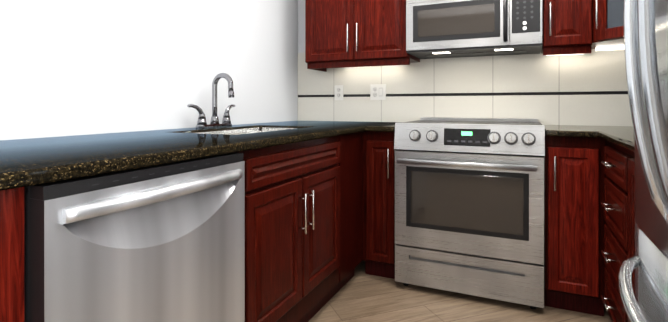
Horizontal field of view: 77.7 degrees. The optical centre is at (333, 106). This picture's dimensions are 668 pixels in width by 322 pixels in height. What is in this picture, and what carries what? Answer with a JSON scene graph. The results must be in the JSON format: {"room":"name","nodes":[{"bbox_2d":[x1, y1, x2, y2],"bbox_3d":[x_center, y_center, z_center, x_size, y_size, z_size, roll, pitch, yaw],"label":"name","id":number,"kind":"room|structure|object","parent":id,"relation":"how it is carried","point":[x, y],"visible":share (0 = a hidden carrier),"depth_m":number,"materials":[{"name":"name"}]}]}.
{"room":"kitchen","nodes":[
{"label":"kitchen","id":0,"kind":"room"},
{"bbox_2d":[0,0,297,139],"bbox_3d":[-1.327,-0.189,1.219,0.100,2.440,4.770,0,0,25],"label":"wall","id":1,"kind":"structure","parent":0,"point":[76,67],"depth_m":1.98,"materials":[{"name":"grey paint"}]},
{"bbox_2d":[298,0,304,52],"bbox_3d":[0.925,-0.191,2.868,2.830,2.440,0.100,0,0,25],"label":"wall","id":2,"kind":"structure","parent":0,"point":[301,26],"depth_m":3.35,"materials":[{"name":"grey paint"}]},
{"bbox_2d":[305,0,419,71],"bbox_3d":[0.193,-0.680,2.939,0.756,0.822,0.354,0,0,25],"label":"upper cabinet","id":3,"kind":"object","parent":2,"relation":"attached to","point":[351,33],"visible":0.98,"depth_m":2.81,"materials":[{"name":"brown wood"}]},
{"bbox_2d":[298,49,632,125],"bbox_3d":[0.903,-0.141,2.818,2.628,0.580,0.008,0,0,25],"label":"wall tiles","id":4,"kind":"structure","parent":2,"relation":"attached to","point":[590,89],"depth_m":2.78,"materials":[{"name":"beige tile"}]},
{"bbox_2d":[335,85,342,99],"bbox_3d":[0.038,-0.104,3.204,0.072,0.115,0.007,0,0,25],"label":"electrical outlet","id":5,"kind":"object","parent":4,"relation":"attached to","point":[338,92],"visible":1,"depth_m":3.20,"materials":[{"name":"grey plastic"}]},
{"bbox_2d":[370,84,385,99],"bbox_3d":[0.326,-0.104,3.071,0.118,0.115,0.010,0,0,25],"label":"outlet","id":6,"kind":"object","parent":4,"relation":"attached to","point":[377,91],"visible":1,"depth_m":3.07,"materials":[{"name":"grey plastic"}]},
{"bbox_2d":[406,0,541,58],"bbox_3d":[0.863,-0.545,2.573,0.760,0.431,0.464,0,0,25],"label":"over-the-range microwave","id":7,"kind":"object","parent":2,"relation":"attached to","point":[451,28],"visible":1,"depth_m":2.43,"materials":[{"name":"grey metal"}]},
{"bbox_2d":[541,0,591,55],"bbox_3d":[1.345,-0.690,2.414,0.241,0.800,0.354,0,0,25],"label":"upper cabinet","id":8,"kind":"object","parent":2,"relation":"attached to","point":[566,27],"visible":1,"depth_m":2.29,"materials":[{"name":"brown wood"}]},
{"bbox_2d":[591,0,623,50],"bbox_3d":[1.685,-0.709,2.116,0.619,0.761,0.614,0,0,25],"label":"upper cabinet","id":9,"kind":"object","parent":2,"relation":"attached to","point":[607,26],"visible":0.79,"depth_m":2.17,"materials":[{"name":"brown wood"}]},
{"bbox_2d":[308,260,611,321],"bbox_3d":[-0.065,1.057,0.700,2.830,0.050,4.870,0,0,25],"label":"floor","id":10,"kind":"structure","parent":0,"point":[360,295],"depth_m":2.12,"materials":[{"name":"brown wood"}]},
{"bbox_2d":[0,150,251,321],"bbox_3d":[-0.777,0.591,1.235,0.710,0.880,0.745,0,0,25],"label":"base cabinet","id":11,"kind":"object","parent":10,"relation":"on","point":[12,201],"depth_m":0.80,"materials":[{"name":"brown wood"}]},
{"bbox_2d":[0,121,367,190],"bbox_3d":[-0.440,0.134,2.040,0.828,0.032,2.520,0,0,25],"label":"countertop","id":12,"kind":"structure","parent":11,"relation":"on","point":[29,162],"depth_m":1.23,"materials":[{"name":"stone"}]},
{"bbox_2d":[187,73,234,127],"bbox_3d":[-0.625,-0.034,2.311,0.164,0.303,0.382,0,0,25],"label":"faucet","id":13,"kind":"object","parent":12,"relation":"on","point":[214,122],"visible":1,"depth_m":2.31,"materials":[{"name":"silver metal"}]},
{"bbox_2d":[198,127,296,134],"bbox_3d":[-0.434,0.245,2.142,0.430,0.227,0.780,0,0,25],"label":"sink basin","id":14,"kind":"object","parent":12,"relation":"in","point":[243,131],"visible":0.04,"depth_m":2.40,"materials":[{"name":"silver metal"}]},
{"bbox_2d":[24,153,244,321],"bbox_3d":[-0.687,0.593,1.204,0.638,0.877,0.631,0,0,25],"label":"dishwasher","id":15,"kind":"object","parent":10,"relation":"on","point":[161,243],"visible":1,"depth_m":1.00,"materials":[{"name":"grey metal"}]},
{"bbox_2d":[252,135,343,321],"bbox_3d":[-0.453,0.590,1.945,0.710,0.880,0.815,0,0,25],"label":"base cabinet","id":16,"kind":"object","parent":10,"relation":"on","point":[303,224],"depth_m":1.74,"materials":[{"name":"brown wood"}]},
{"bbox_2d":[344,132,362,284],"bbox_3d":[-0.210,0.590,2.477,0.710,0.880,0.355,0,0,25],"label":"base cabinet","id":17,"kind":"object","parent":10,"relation":"on","point":[353,142],"depth_m":2.36,"materials":[{"name":"brown wood"}]},
{"bbox_2d":[362,131,395,278],"bbox_3d":[0.380,0.589,2.700,0.214,0.880,0.652,0,0,25],"label":"base cabinet","id":18,"kind":"object","parent":10,"relation":"on","point":[378,242],"visible":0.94,"depth_m":2.44,"materials":[{"name":"brown wood"}]},
{"bbox_2d":[368,122,401,131],"bbox_3d":[0.407,0.133,2.687,0.154,0.032,0.640,0,0,25],"label":"countertop","id":19,"kind":"structure","parent":18,"relation":"on","point":[372,126],"depth_m":2.43,"materials":[{"name":"stone"}]},
{"bbox_2d":[394,117,544,308],"bbox_3d":[0.808,0.555,2.455,0.764,0.950,0.714,0,0,25],"label":"range","id":20,"kind":"object","parent":10,"relation":"on","point":[469,206],"visible":1,"depth_m":2.17,"materials":[{"name":"grey metal"}]},
{"bbox_2d":[544,135,605,315],"bbox_3d":[1.294,0.590,2.283,0.259,0.880,0.652,0,0,25],"label":"base cabinet","id":21,"kind":"object","parent":10,"relation":"on","point":[574,223],"visible":0.96,"depth_m":2.03,"materials":[{"name":"brown wood"}]},
{"bbox_2d":[544,125,591,136],"bbox_3d":[1.271,0.134,2.282,0.218,0.032,0.660,0,0,25],"label":"countertop","id":22,"kind":"structure","parent":21,"relation":"on","point":[550,130],"depth_m":2.04,"materials":[{"name":"stone"}]},
{"bbox_2d":[592,126,634,151],"bbox_3d":[1.490,0.135,1.721,0.646,0.032,1.498,0,0,25],"label":"countertop","id":23,"kind":"structure","parent":21,"relation":"on","point":[622,136],"depth_m":1.80,"materials":[{"name":"stone"}]},
{"bbox_2d":[601,141,620,321],"bbox_3d":[1.441,0.591,1.587,0.622,0.880,0.465,0,0,25],"label":"base cabinet","id":24,"kind":"object","parent":10,"relation":"on","point":[618,204],"depth_m":1.74,"materials":[{"name":"brown wood"}]},
{"bbox_2d":[621,147,634,321],"bbox_3d":[1.267,0.592,1.204,0.622,0.880,0.375,0,0,25],"label":"base cabinet","id":25,"kind":"object","parent":10,"relation":"on","point":[627,156],"depth_m":1.52,"materials":[{"name":"brown wood"}]},
{"bbox_2d":[618,0,667,321],"bbox_3d":[0.907,0.145,0.612,0.780,1.775,0.920,0,0,25],"label":"fridge","id":26,"kind":"object","parent":10,"relation":"on","point":[646,40],"visible":1,"depth_m":0.81,"materials":[{"name":"grey metal"}]}
]}

